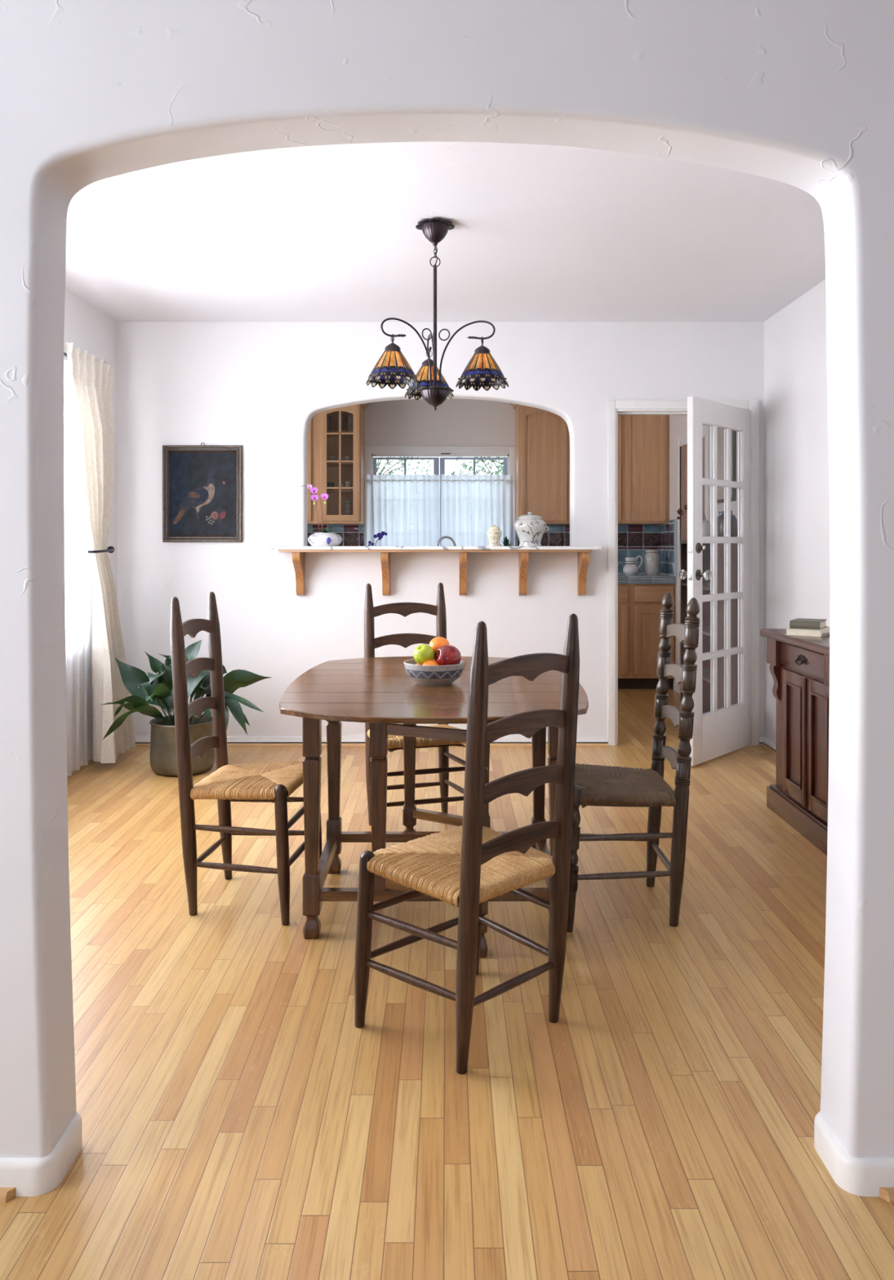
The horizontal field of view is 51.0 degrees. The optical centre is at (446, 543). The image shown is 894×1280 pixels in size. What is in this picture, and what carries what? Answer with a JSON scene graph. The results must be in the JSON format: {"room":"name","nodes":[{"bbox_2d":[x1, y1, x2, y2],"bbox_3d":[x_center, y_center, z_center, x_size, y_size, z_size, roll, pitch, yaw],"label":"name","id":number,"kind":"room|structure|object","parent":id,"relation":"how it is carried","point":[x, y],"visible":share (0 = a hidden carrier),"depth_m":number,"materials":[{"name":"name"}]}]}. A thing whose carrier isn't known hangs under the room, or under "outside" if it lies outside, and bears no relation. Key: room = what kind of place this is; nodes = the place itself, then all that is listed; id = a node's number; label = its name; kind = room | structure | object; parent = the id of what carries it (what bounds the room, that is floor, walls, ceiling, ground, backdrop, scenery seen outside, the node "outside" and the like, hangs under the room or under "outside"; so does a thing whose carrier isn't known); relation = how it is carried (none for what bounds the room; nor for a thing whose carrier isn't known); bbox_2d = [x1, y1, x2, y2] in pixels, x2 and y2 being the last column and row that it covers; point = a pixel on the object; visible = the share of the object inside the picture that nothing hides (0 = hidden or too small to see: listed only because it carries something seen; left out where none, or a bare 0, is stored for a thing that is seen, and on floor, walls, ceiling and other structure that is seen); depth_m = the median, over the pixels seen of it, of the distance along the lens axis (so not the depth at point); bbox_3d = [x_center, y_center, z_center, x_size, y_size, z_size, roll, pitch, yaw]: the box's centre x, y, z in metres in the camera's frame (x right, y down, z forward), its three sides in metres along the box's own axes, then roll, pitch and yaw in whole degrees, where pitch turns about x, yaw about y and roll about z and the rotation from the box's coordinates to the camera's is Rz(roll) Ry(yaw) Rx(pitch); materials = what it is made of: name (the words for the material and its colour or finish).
{"room":"dining room","nodes":[
{"label":"dining room","id":0,"kind":"room"},
{"bbox_2d":[63,287,117,751],"bbox_3d":[-2.124,-0.062,3.913,0.140,2.645,3.875,0,0,0],"label":"wall","id":1,"kind":"structure","parent":0,"point":[87,327],"depth_m":5.56,"materials":[{"name":"white paint"}]},
{"bbox_2d":[66,751,94,778],"bbox_3d":[-2.041,1.232,3.913,0.027,0.055,3.875,0,0,0],"label":"baseboard","id":2,"kind":"structure","parent":1,"relation":"attached to","point":[91,762],"depth_m":5.24,"materials":[{"name":"brown wood"}]},
{"bbox_2d":[87,546,115,553],"bbox_3d":[-1.946,0.035,5.295,0.129,0.041,0.334,0,0,-17],"label":"curtain holdback","id":3,"kind":"object","parent":1,"relation":"attached to","point":[110,549],"visible":0.94,"depth_m":5.22,"materials":[{"name":"metal"}]},
{"bbox_2d":[307,533,342,546],"bbox_3d":[-0.738,-0.024,5.700,0.207,0.081,0.207,0,0,0],"label":"flower pot","id":4,"kind":"object","parent":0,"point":[316,539],"depth_m":5.62,"materials":[{"name":"ceramic"}]},
{"bbox_2d":[117,321,764,736],"bbox_3d":[-0.035,-0.062,5.920,4.279,2.645,0.140,0,0,0],"label":"wall","id":5,"kind":"structure","parent":0,"point":[259,387],"depth_m":5.85,"materials":[{"name":"white paint"}]},
{"bbox_2d":[162,442,242,542],"bbox_3d":[-1.518,-0.319,5.837,0.494,0.621,0.026,0,0,0],"label":"painting","id":6,"kind":"object","parent":5,"relation":"attached to","point":[202,485],"visible":1,"depth_m":5.84,"materials":[{"name":"paint"}]},
{"bbox_2d":[279,549,591,551],"bbox_3d":[-0.067,0.044,5.737,1.877,0.015,0.225,0,0,0],"label":"board","id":7,"kind":"object","parent":5,"relation":"attached to","point":[280,550],"visible":0.97,"depth_m":5.62,"materials":[{"name":"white wood"}]},
{"bbox_2d":[292,551,304,595],"bbox_3d":[-0.905,0.188,5.745,0.045,0.272,0.208,0,0,0],"label":"shelf bracket","id":8,"kind":"object","parent":7,"relation":"hanging from","point":[298,557],"visible":0.95,"depth_m":5.76,"materials":[{"name":"brown wood"}]},
{"bbox_2d":[380,551,390,595],"bbox_3d":[-0.372,0.188,5.745,0.045,0.272,0.208,0,0,0],"label":"shelf bracket","id":9,"kind":"object","parent":7,"relation":"hanging from","point":[384,556],"visible":0.95,"depth_m":5.77,"materials":[{"name":"brown wood"}]},
{"bbox_2d":[268,546,600,549],"bbox_3d":[-0.068,0.026,5.849,1.985,0.020,0.502,0,0,0],"label":"countertop","id":10,"kind":"structure","parent":7,"relation":"on","point":[269,547],"depth_m":5.60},
{"bbox_2d":[301,484,343,546],"bbox_3d":[-0.738,-0.172,5.700,0.208,0.376,0.207,0,0,37],"label":"potted orchid","id":11,"kind":"object","parent":10,"relation":"on","point":[323,539],"visible":0.97,"depth_m":5.65,"materials":[{"name":"ceramic"}]},
{"bbox_2d":[486,524,501,546],"bbox_3d":[0.292,-0.051,5.700,0.091,0.134,0.092,0,0,0],"label":"lidded jar","id":12,"kind":"object","parent":10,"relation":"on","point":[494,533],"visible":0.98,"depth_m":5.67,"materials":[{"name":"beige ceramic"}]},
{"bbox_2d":[499,536,512,546],"bbox_3d":[0.529,0.105,8.289,0.135,0.345,0.144,0,0,-42],"label":"succulent","id":13,"kind":"object","parent":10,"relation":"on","point":[505,542],"visible":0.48,"depth_m":8.26,"materials":[{"name":"green plant"}]},
{"bbox_2d":[514,511,548,546],"bbox_3d":[0.515,-0.088,5.739,0.196,0.210,0.197,0,0,-25],"label":"lidded jar","id":14,"kind":"object","parent":10,"relation":"on","point":[530,528],"visible":0.98,"depth_m":5.67,"materials":[{"name":"ceramic"}]},
{"bbox_2d":[459,551,466,595],"bbox_3d":[0.104,0.188,5.745,0.045,0.272,0.208,0,0,0],"label":"bracket","id":15,"kind":"object","parent":7,"relation":"hanging from","point":[463,555],"visible":0.95,"depth_m":5.76,"materials":[{"name":"brown wood"}]},
{"bbox_2d":[518,551,528,595],"bbox_3d":[0.475,0.188,5.745,0.045,0.272,0.208,0,0,0],"label":"bracket","id":16,"kind":"object","parent":7,"relation":"hanging from","point":[523,557],"visible":0.95,"depth_m":5.77,"materials":[{"name":"brown wood"}]},
{"bbox_2d":[577,551,589,595],"bbox_3d":[0.842,0.188,5.745,0.045,0.272,0.208,0,0,0],"label":"shelf bracket","id":17,"kind":"object","parent":7,"relation":"hanging from","point":[583,557],"visible":0.95,"depth_m":5.77,"materials":[{"name":"brown wood"}]},
{"bbox_2d":[134,736,763,746],"bbox_3d":[-0.035,1.232,5.837,4.039,0.055,0.027,0,0,0],"label":"baseboard","id":18,"kind":"structure","parent":5,"relation":"attached to","point":[140,740],"depth_m":5.84,"materials":[{"name":"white wood"}]},
{"bbox_2d":[607,400,759,745],"bbox_3d":[1.479,0.182,5.915,0.942,2.155,0.158,0,0,0],"label":"trim","id":19,"kind":"structure","parent":5,"relation":"attached to","point":[615,407],"depth_m":5.84,"materials":[{"name":"white wood"}]},
{"bbox_2d":[65,141,825,321],"bbox_3d":[0.200,-1.435,2.525,5.880,0.100,12.530,0,0,0],"label":"ceiling","id":20,"kind":"structure","parent":0,"point":[540,233],"depth_m":4.26,"materials":[{"name":"white paint"}]},
{"bbox_2d":[365,218,508,410],"bbox_3d":[-0.035,-0.982,4.097,0.601,0.799,0.554,0,0,0],"label":"chandelier","id":21,"kind":"object","parent":20,"relation":"hanging from","point":[392,369],"visible":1,"depth_m":4.00,"materials":[{"name":"glass"}]},
{"bbox_2d":[0,688,893,1279],"bbox_3d":[0.200,1.300,2.525,5.880,0.080,12.530,0,0,0],"label":"floor","id":22,"kind":"structure","parent":0,"point":[239,1122],"depth_m":2.28,"materials":[{"name":"brown wood"}]},
{"bbox_2d":[102,640,270,776],"bbox_3d":[-1.401,0.897,5.113,0.925,0.725,0.582,0,0,0],"label":"potted plant","id":23,"kind":"object","parent":22,"relation":"on","point":[157,689],"visible":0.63,"depth_m":5.06,"materials":[{"name":"green plant"}]},
{"bbox_2d":[169,591,321,925],"bbox_3d":[-0.706,0.721,3.336,0.429,1.079,0.462,0,0,7],"label":"chair","id":24,"kind":"object","parent":22,"relation":"on","point":[277,781],"visible":0.86,"depth_m":3.18,"materials":[{"name":"brown wood"}]},
{"bbox_2d":[364,582,466,826],"bbox_3d":[-0.130,0.721,4.117,0.462,1.079,0.429,0,0,-17],"label":"chair","id":25,"kind":"object","parent":22,"relation":"on","point":[404,609],"visible":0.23,"depth_m":4.24,"materials":[{"name":"brown wood"}]},
{"bbox_2d":[279,656,588,958],"bbox_3d":[-0.037,0.871,3.300,1.000,0.778,1.419,0,0,0],"label":"table","id":26,"kind":"object","parent":22,"relation":"on","point":[379,691],"visible":0.56,"depth_m":2.98,"materials":[{"name":"brown wood"}]},
{"bbox_2d":[403,657,465,685],"bbox_3d":[-0.040,0.445,3.235,0.214,0.074,0.214,0,0,0],"label":"fruit bowl","id":27,"kind":"object","parent":26,"relation":"on","point":[428,675],"visible":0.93,"depth_m":3.15,"materials":[{"name":"ceramic"}]},
{"bbox_2d":[422,659,439,665],"bbox_3d":[-0.052,0.427,3.187,0.067,0.064,0.067,0,0,0],"label":"orange","id":28,"kind":"object","parent":27,"relation":"in","point":[430,662],"visible":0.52,"depth_m":3.17,"materials":[{"name":"orange food"}]},
{"bbox_2d":[434,644,461,665],"bbox_3d":[0.005,0.393,3.207,0.092,0.092,0.092,0,0,0],"label":"apple","id":29,"kind":"object","parent":27,"relation":"in","point":[446,655],"visible":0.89,"depth_m":3.17,"materials":[{"name":"red food"}]},
{"bbox_3d":[-0.090,0.435,3.217,0.052,0.049,0.052,0,0,0],"label":"orange","id":30,"kind":"object","parent":27,"relation":"in","visible":0},
{"bbox_2d":[413,644,434,664],"bbox_3d":[-0.076,0.380,3.211,0.073,0.071,0.072,0,0,0],"label":"apple","id":31,"kind":"object","parent":30,"relation":"on","point":[423,653],"visible":0.94,"depth_m":3.19,"materials":[{"name":"food"}]},
{"bbox_3d":[0.000,0.426,3.273,0.062,0.059,0.062,0,0,0],"label":"orange","id":32,"kind":"object","parent":27,"relation":"in","visible":0},
{"bbox_2d":[428,636,449,652],"bbox_3d":[-0.024,0.360,3.265,0.075,0.071,0.075,0,0,0],"label":"orange","id":33,"kind":"object","parent":32,"relation":"on","point":[435,643],"visible":0.5,"depth_m":3.24,"materials":[{"name":"orange food"}]},
{"bbox_2d":[354,613,579,1074],"bbox_3d":[0.068,0.721,2.451,0.462,1.079,0.429,0,0,-44],"label":"chair","id":34,"kind":"object","parent":22,"relation":"on","point":[468,865],"visible":1,"depth_m":2.36,"materials":[{"name":"brown wood"}]},
{"bbox_2d":[567,591,699,932],"bbox_3d":[0.610,0.719,3.270,0.454,1.082,0.487,0,0,0],"label":"chair","id":35,"kind":"object","parent":22,"relation":"on","point":[599,785],"visible":0.75,"depth_m":3.08,"materials":[{"name":"brown wood"}]},
{"bbox_2d":[617,583,675,688],"bbox_3d":[1.528,0.803,8.336,0.877,0.914,0.603,0,0,0],"label":"base cabinet","id":36,"kind":"object","parent":22,"relation":"on","point":[639,605],"visible":0.5,"depth_m":8.04,"materials":[{"name":"brown wood"}]},
{"bbox_2d":[680,540,737,713],"bbox_3d":[1.841,0.618,6.455,0.253,1.285,0.810,0,0,0],"label":"bookcase","id":37,"kind":"object","parent":22,"relation":"on","point":[683,544],"visible":0.09,"depth_m":6.05,"materials":[{"name":"wood"}]},
{"bbox_2d":[676,504,710,536],"bbox_3d":[1.800,-0.173,6.761,0.246,0.295,0.103,0,0,33],"label":"vase","id":38,"kind":"object","parent":37,"relation":"on","point":[705,524],"visible":0.62,"depth_m":6.69,"materials":[{"name":"ceramic"}]},
{"bbox_2d":[702,679,710,711],"bbox_3d":[1.864,1.079,6.702,0.168,0.240,0.028,0,0,0],"label":"book","id":39,"kind":"object","parent":37,"relation":"in","point":[705,685],"visible":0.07,"depth_m":6.69,"materials":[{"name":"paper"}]},
{"bbox_2d":[702,592,710,625],"bbox_3d":[1.864,0.469,6.702,0.168,0.232,0.028,0,0,0],"label":"book","id":40,"kind":"object","parent":37,"relation":"in","point":[705,605],"visible":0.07,"depth_m":6.69,"materials":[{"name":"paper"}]},
{"bbox_2d":[702,634,710,667],"bbox_3d":[1.864,0.771,6.702,0.168,0.236,0.028,0,0,0],"label":"book","id":41,"kind":"object","parent":37,"relation":"in","point":[705,638],"visible":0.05,"depth_m":6.69,"materials":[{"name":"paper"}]},
{"bbox_2d":[717,511,722,537],"bbox_3d":[1.860,-0.120,6.320,0.130,0.190,0.130,0,0,0],"label":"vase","id":42,"kind":"object","parent":37,"relation":"on","point":[719,513],"visible":0.17,"depth_m":6.30,"materials":[{"name":"white ceramic"}]},
{"bbox_2d":[718,511,737,537],"bbox_3d":[1.850,-0.120,6.160,0.120,0.190,0.120,0,0,0],"label":"vase","id":43,"kind":"object","parent":37,"relation":"on","point":[733,519],"visible":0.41,"depth_m":6.12,"materials":[{"name":"grey metal"}]},
{"bbox_2d":[759,628,829,855],"bbox_3d":[1.739,0.835,3.760,0.460,0.850,1.500,0,0,0],"label":"sideboard","id":44,"kind":"object","parent":22,"relation":"on","point":[799,666],"visible":0.5,"depth_m":4.10,"materials":[{"name":"brown wood"}]},
{"bbox_2d":[784,626,829,636],"bbox_3d":[1.647,0.395,4.233,0.161,0.029,0.215,0,0,38],"label":"book","id":45,"kind":"object","parent":44,"relation":"on","point":[825,631],"visible":0.65,"depth_m":4.15,"materials":[{"name":"paper"}]},
{"bbox_2d":[789,617,826,629],"bbox_3d":[1.638,0.363,4.237,0.128,0.034,0.171,0,0,32],"label":"book","id":46,"kind":"object","parent":45,"relation":"on","point":[798,623],"visible":1,"depth_m":4.18,"materials":[{"name":"paper"}]},
{"bbox_3d":[-0.473,0.803,8.336,3.122,0.914,0.603,0,0,0],"label":"base cabinet","id":47,"kind":"object","parent":22,"relation":"on","visible":0},
{"bbox_2d":[617,573,675,583],"bbox_3d":[-0.041,0.311,8.329,4.017,0.067,0.621,0,0,0],"label":"countertop","id":48,"kind":"structure","parent":47,"relation":"on","point":[622,578],"depth_m":8.02,"materials":[{"name":"tile"}]},
{"bbox_2d":[368,531,387,546],"bbox_3d":[-0.607,0.085,8.296,0.139,0.387,0.106,0,0,37],"label":"flower","id":49,"kind":"object","parent":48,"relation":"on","point":[379,535],"visible":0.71,"depth_m":8.30,"materials":[{"name":"blue plant"}]},
{"bbox_2d":[435,535,456,546],"bbox_3d":[-0.013,0.105,8.340,0.217,0.347,0.060,0,0,0],"label":"faucet","id":50,"kind":"object","parent":48,"relation":"on","point":[445,536],"visible":0.47,"depth_m":8.33,"materials":[{"name":"silver metal"}]},
{"bbox_2d":[622,555,642,575],"bbox_3d":[1.624,0.191,8.215,0.137,0.173,0.149,0,0,-39],"label":"jug","id":51,"kind":"object","parent":48,"relation":"on","point":[630,568],"visible":1,"depth_m":8.18,"materials":[{"name":"ceramic"}]},
{"bbox_2d":[644,549,660,575],"bbox_3d":[1.813,0.163,8.240,0.140,0.230,0.138,0,0,0],"label":"storage jar","id":52,"kind":"object","parent":48,"relation":"on","point":[651,557],"visible":1,"depth_m":8.19,"materials":[{"name":"white ceramic"}]},
{"bbox_2d":[0,0,893,1158],"bbox_3d":[0.200,-0.062,1.897,5.600,2.645,0.155,0,0,0],"label":"wall","id":53,"kind":"structure","parent":0,"point":[799,94],"depth_m":1.82,"materials":[{"name":"white paint"}]},
{"bbox_2d":[0,1187,15,1203],"bbox_3d":[-1.700,1.251,1.798,1.740,0.018,0.018,0,0,0],"label":"trim","id":54,"kind":"structure","parent":53,"relation":"attached to","point":[6,1194],"depth_m":1.80,"materials":[{"name":"brown wood"}]},
{"bbox_2d":[0,1111,81,1196],"bbox_3d":[-1.665,1.226,1.897,1.813,0.067,0.181,0,0,0],"label":"baseboard","id":55,"kind":"structure","parent":53,"relation":"attached to","point":[29,1176],"depth_m":1.82,"materials":[{"name":"white wood"}]},
{"bbox_2d":[813,1111,893,1196],"bbox_3d":[1.673,1.226,1.897,1.813,0.067,0.181,0,0,0],"label":"baseboard","id":56,"kind":"structure","parent":53,"relation":"attached to","point":[862,1176],"depth_m":1.82,"materials":[{"name":"white wood"}]},
{"bbox_2d":[879,1187,893,1203],"bbox_3d":[1.708,1.251,1.798,1.745,0.018,0.018,0,0,0],"label":"trim","id":57,"kind":"structure","parent":53,"relation":"attached to","point":[886,1194],"depth_m":1.80,"materials":[{"name":"brown wood"}]},
{"bbox_2d":[364,398,644,573],"bbox_3d":[-0.035,-0.062,8.720,4.279,2.645,0.140,0,0,0],"label":"wall","id":58,"kind":"structure","parent":0,"point":[455,422],"depth_m":8.65,"materials":[{"name":"white paint"}]},
{"bbox_2d":[306,402,369,524],"bbox_3d":[-1.151,-0.737,8.441,0.898,1.122,0.418,0,0,0],"label":"upper cabinet","id":59,"kind":"object","parent":58,"relation":"attached to","point":[322,444],"visible":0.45,"depth_m":8.28,"materials":[{"name":"brown wood"}]},
{"bbox_2d":[326,415,330,431],"bbox_3d":[-1.073,-1.077,8.460,0.060,0.150,0.059,0,0,0],"label":"glass","id":60,"kind":"object","parent":59,"relation":"in","point":[328,417],"visible":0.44,"depth_m":8.44,"materials":[{"name":"clear glass"}]},
{"bbox_2d":[326,482,334,487],"bbox_3d":[-1.041,-0.516,8.450,0.072,0.070,0.071,0,0,0],"label":"bowl","id":61,"kind":"object","parent":59,"relation":"in","point":[328,484],"visible":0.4,"depth_m":8.42,"materials":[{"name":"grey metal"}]},
{"bbox_2d":[328,456,338,460],"bbox_3d":[-1.016,-0.755,8.416,0.075,0.058,0.065,0,0,36],"label":"cup","id":62,"kind":"object","parent":59,"relation":"in","point":[331,458],"visible":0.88,"depth_m":8.39,"materials":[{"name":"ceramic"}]},
{"bbox_2d":[337,415,343,431],"bbox_3d":[-0.957,-1.077,8.460,0.060,0.150,0.059,0,0,0],"label":"glass","id":63,"kind":"object","parent":59,"relation":"in","point":[342,416],"visible":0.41,"depth_m":8.44,"materials":[{"name":"clear glass"}]},
{"bbox_2d":[342,456,351,460],"bbox_3d":[-0.886,-0.755,8.417,0.068,0.058,0.059,0,0,-36],"label":"cup","id":64,"kind":"object","parent":59,"relation":"in","point":[347,458],"visible":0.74,"depth_m":8.40,"materials":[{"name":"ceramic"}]},
{"bbox_2d":[344,481,351,487],"bbox_3d":[-0.880,-0.519,8.419,0.064,0.076,0.065,0,0,0],"label":"mug","id":65,"kind":"object","parent":59,"relation":"in","point":[348,484],"visible":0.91,"depth_m":8.39,"materials":[{"name":"ceramic"}]},
{"bbox_2d":[347,415,353,431],"bbox_3d":[-0.861,-1.077,8.460,0.060,0.150,0.059,0,0,0],"label":"glass","id":66,"kind":"object","parent":59,"relation":"in","point":[350,418],"visible":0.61,"depth_m":8.44,"materials":[{"name":"clear glass"}]},
{"bbox_3d":[-0.882,-0.219,8.439,0.062,0.046,0.063,0,0,0],"label":"cup","id":67,"kind":"object","parent":59,"relation":"in","visible":0},
{"bbox_2d":[345,511,351,515],"bbox_3d":[-0.882,-0.265,8.439,0.060,0.046,0.061,0,0,0],"label":"cup","id":68,"kind":"object","parent":67,"relation":"on","point":[346,513],"visible":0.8,"depth_m":8.42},
{"bbox_2d":[345,506,351,511],"bbox_3d":[-0.882,-0.311,8.439,0.058,0.046,0.059,0,0,0],"label":"cup","id":69,"kind":"object","parent":68,"relation":"on","point":[348,508],"visible":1,"depth_m":8.42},
{"bbox_2d":[345,500,351,506],"bbox_3d":[-0.882,-0.359,8.439,0.056,0.050,0.057,0,0,0],"label":"cup","id":70,"kind":"object","parent":69,"relation":"on","point":[348,503],"visible":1,"depth_m":8.42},
{"bbox_2d":[364,446,515,546],"bbox_3d":[-0.057,-0.313,8.680,1.390,1.166,0.120,0,0,0],"label":"window","id":71,"kind":"structure","parent":58,"relation":"in","point":[372,454],"depth_m":8.63,"materials":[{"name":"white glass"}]},
{"bbox_2d":[364,479,515,482],"bbox_3d":[-0.055,-0.571,8.588,1.400,0.027,0.090,0,0,0],"label":"rod","id":72,"kind":"object","parent":71,"relation":"attached to","point":[364,479],"visible":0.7,"depth_m":8.54,"materials":[{"name":"white metal"}]},
{"bbox_2d":[364,474,439,546],"bbox_3d":[-0.396,-0.214,8.540,0.691,0.839,0.048,0,0,0],"label":"cafe curtain","id":73,"kind":"object","parent":72,"relation":"hanging from","point":[408,512],"visible":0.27,"depth_m":8.54,"materials":[{"name":"white fabric"}]},
{"bbox_2d":[440,474,515,546],"bbox_3d":[0.291,-0.214,8.540,0.678,0.839,0.048,0,0,0],"label":"cafe curtain","id":74,"kind":"object","parent":72,"relation":"hanging from","point":[468,508],"visible":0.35,"depth_m":8.54,"materials":[{"name":"white fabric"}]},
{"bbox_2d":[306,519,677,575],"bbox_3d":[0.009,0.033,8.309,3.919,0.485,0.679,0,0,0],"label":"backsplash","id":75,"kind":"structure","parent":58,"relation":"attached to","point":[633,540],"depth_m":8.64,"materials":[{"name":"tile"}]},
{"bbox_2d":[510,403,569,524],"bbox_3d":[0.838,-0.737,8.441,0.504,1.122,0.418,0,0,0],"label":"upper cabinet","id":76,"kind":"object","parent":58,"relation":"attached to","point":[542,438],"visible":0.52,"depth_m":8.27,"materials":[{"name":"brown wood"}]},
{"bbox_2d":[568,414,668,524],"bbox_3d":[1.530,-0.723,8.456,0.872,1.094,0.388,0,0,0],"label":"upper cabinet","id":77,"kind":"object","parent":58,"relation":"attached to","point":[642,439],"visible":0.38,"depth_m":8.27,"materials":[{"name":"brown wood"}]},
{"bbox_2d":[662,279,830,742],"bbox_3d":[2.038,-0.062,5.312,0.135,2.645,6.675,0,0,0],"label":"wall","id":78,"kind":"structure","parent":0,"point":[797,566],"depth_m":5.36,"materials":[{"name":"white paint"}]},
{"bbox_2d":[673,679,677,692],"bbox_3d":[1.964,1.215,7.030,0.013,0.090,2.080,0,0,0],"label":"baseboard","id":79,"kind":"structure","parent":78,"relation":"attached to","point":[675,685],"depth_m":7.99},
{"bbox_2d":[680,437,704,540],"bbox_3d":[1.964,0.220,7.457,0.011,2.060,0.765,0,0,0],"label":"door","id":80,"kind":"structure","parent":78,"relation":"in","point":[684,448],"depth_m":7.69,"materials":[{"name":"wood"}]},
{"bbox_2d":[677,424,709,693],"bbox_3d":[1.961,0.180,7.457,0.018,2.160,0.915,0,0,0],"label":"trim","id":81,"kind":"structure","parent":78,"relation":"attached to","point":[682,439],"depth_m":7.84,"materials":[{"name":"white wood"}]},
{"bbox_2d":[679,395,751,766],"bbox_3d":[1.626,0.210,5.547,0.188,2.075,0.783,0,0,42],"label":"door","id":82,"kind":"structure","parent":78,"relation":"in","point":[721,731],"depth_m":5.49,"materials":[{"name":"white wood"}]},
{"bbox_2d":[717,427,736,503],"bbox_3d":[1.958,-0.590,6.620,0.021,0.600,0.520,0,0,0],"label":"wall picture","id":83,"kind":"object","parent":78,"relation":"attached to","point":[720,431],"visible":0.31,"depth_m":6.62},
{"bbox_2d":[760,736,775,755],"bbox_3d":[1.972,1.232,3.913,0.027,0.055,3.875,0,0,0],"label":"baseboard","id":84,"kind":"structure","parent":78,"relation":"attached to","point":[768,744],"depth_m":5.71,"materials":[{"name":"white wood"}]},
{"bbox_3d":[-1.999,-0.970,3.890,0.110,0.051,3.108,0,0,0],"label":"curtain rod","id":85,"kind":"object","parent":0,"visible":0},
{"bbox_2d":[63,360,92,776],"bbox_3d":[-2.000,0.130,3.888,0.070,2.190,2.845,0,0,0],"label":"sheer curtain","id":86,"kind":"object","parent":85,"relation":"hanging from","point":[77,562],"visible":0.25,"depth_m":5.06,"materials":[{"name":"white fabric"}]},
{"bbox_2d":[65,341,135,763],"bbox_3d":[-1.911,0.087,5.229,0.159,2.256,0.877,0,0,0],"label":"drape","id":87,"kind":"object","parent":85,"relation":"hanging from","point":[90,381],"visible":0.95,"depth_m":5.21,"materials":[{"name":"white fabric"}]},
{"label":"outside","id":88,"kind":"structure","parent":0,"visible":0},
{"bbox_3d":[0.000,1.685,19.650,28.000,0.150,20.700,0,0,0],"label":"lawn","id":89,"kind":"structure","parent":88,"visible":0},
{"bbox_2d":[376,459,431,475],"bbox_3d":[-1.248,-0.298,13.613,2.214,3.848,2.220,0,0,0],"label":"tree","id":90,"kind":"object","parent":89,"relation":"on","point":[388,463],"visible":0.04,"depth_m":13.60,"materials":[{"name":"green plant"}]},
{"bbox_2d":[449,459,503,475],"bbox_3d":[1.349,-0.545,13.401,2.626,4.340,2.623,0,0,0],"label":"tree","id":91,"kind":"object","parent":89,"relation":"on","point":[498,471],"visible":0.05,"depth_m":13.40,"materials":[{"name":"green plant"}]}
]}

